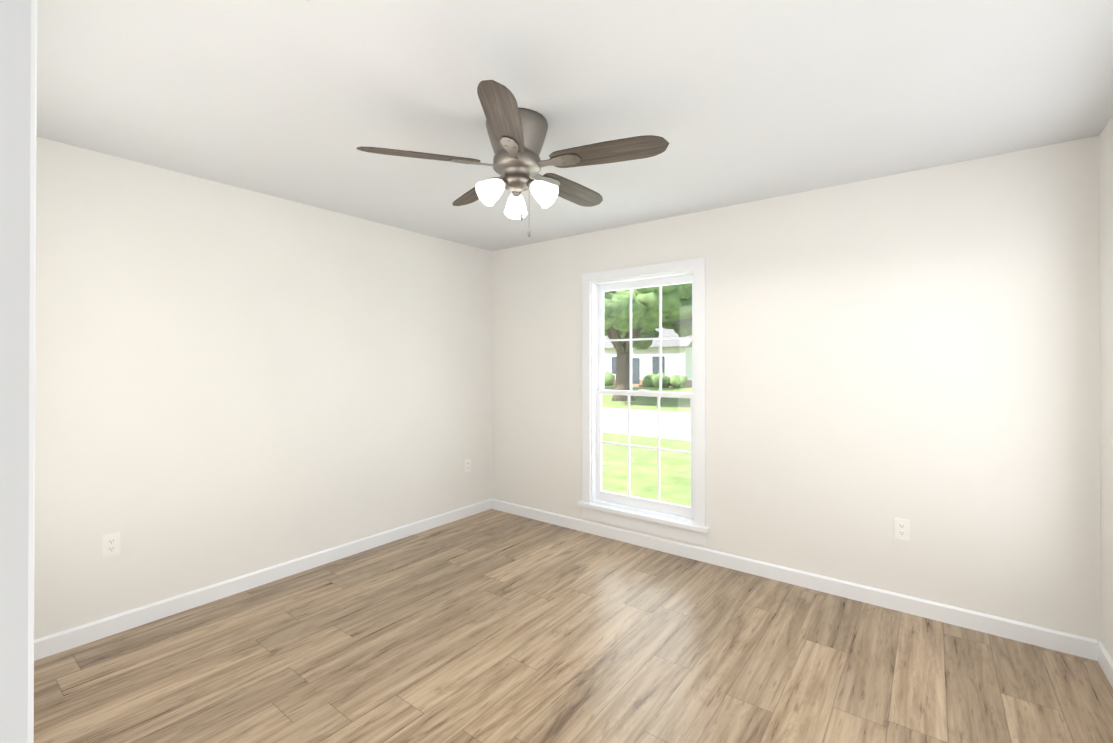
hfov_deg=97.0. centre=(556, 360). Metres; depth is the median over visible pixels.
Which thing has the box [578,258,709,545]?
window
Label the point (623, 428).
street
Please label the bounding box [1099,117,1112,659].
wall
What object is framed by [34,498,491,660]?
baseboard
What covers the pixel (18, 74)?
door frame
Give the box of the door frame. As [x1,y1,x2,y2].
[0,0,36,742]
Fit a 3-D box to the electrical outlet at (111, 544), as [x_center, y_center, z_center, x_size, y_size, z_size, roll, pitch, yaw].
[-2.264,0.940,2.503,0.010,0.115,0.070,0,0,37]
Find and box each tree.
[604,283,691,400]
[658,317,691,336]
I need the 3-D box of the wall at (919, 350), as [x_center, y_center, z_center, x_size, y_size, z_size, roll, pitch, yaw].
[0.996,0.179,3.539,3.950,2.440,0.140,0,0,37]
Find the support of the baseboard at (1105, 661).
attached to the wall at (1106, 290)
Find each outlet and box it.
[102,532,119,557]
[464,459,469,472]
[894,518,909,540]
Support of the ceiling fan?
hanging from the ceiling
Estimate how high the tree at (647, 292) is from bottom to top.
8.700 m
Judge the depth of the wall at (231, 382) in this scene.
2.92 m
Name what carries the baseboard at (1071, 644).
attached to the wall at (919, 350)
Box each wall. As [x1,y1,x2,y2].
[34,136,491,639]
[491,136,1100,641]
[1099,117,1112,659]
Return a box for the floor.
[34,509,1112,742]
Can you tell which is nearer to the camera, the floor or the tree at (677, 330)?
the floor
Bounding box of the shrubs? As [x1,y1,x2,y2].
[604,371,686,387]
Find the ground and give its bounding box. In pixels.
[602,385,691,506]
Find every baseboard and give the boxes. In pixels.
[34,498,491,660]
[491,499,1097,660]
[1097,641,1112,687]
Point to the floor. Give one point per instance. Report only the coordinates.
(492, 625)
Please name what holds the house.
on the ground
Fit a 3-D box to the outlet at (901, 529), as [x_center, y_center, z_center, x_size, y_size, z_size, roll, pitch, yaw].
[1.921,0.941,2.737,0.070,0.115,0.010,0,0,37]
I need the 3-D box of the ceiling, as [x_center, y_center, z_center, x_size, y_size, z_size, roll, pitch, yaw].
[-0.510,-1.109,1.565,4.230,0.120,5.115,0,0,37]
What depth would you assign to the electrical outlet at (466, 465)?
4.42 m
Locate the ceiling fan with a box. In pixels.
[357,80,668,236]
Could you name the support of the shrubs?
on the ground
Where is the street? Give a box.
[602,407,689,440]
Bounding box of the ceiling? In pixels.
[36,0,1112,250]
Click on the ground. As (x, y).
(611, 451)
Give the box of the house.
[604,328,691,386]

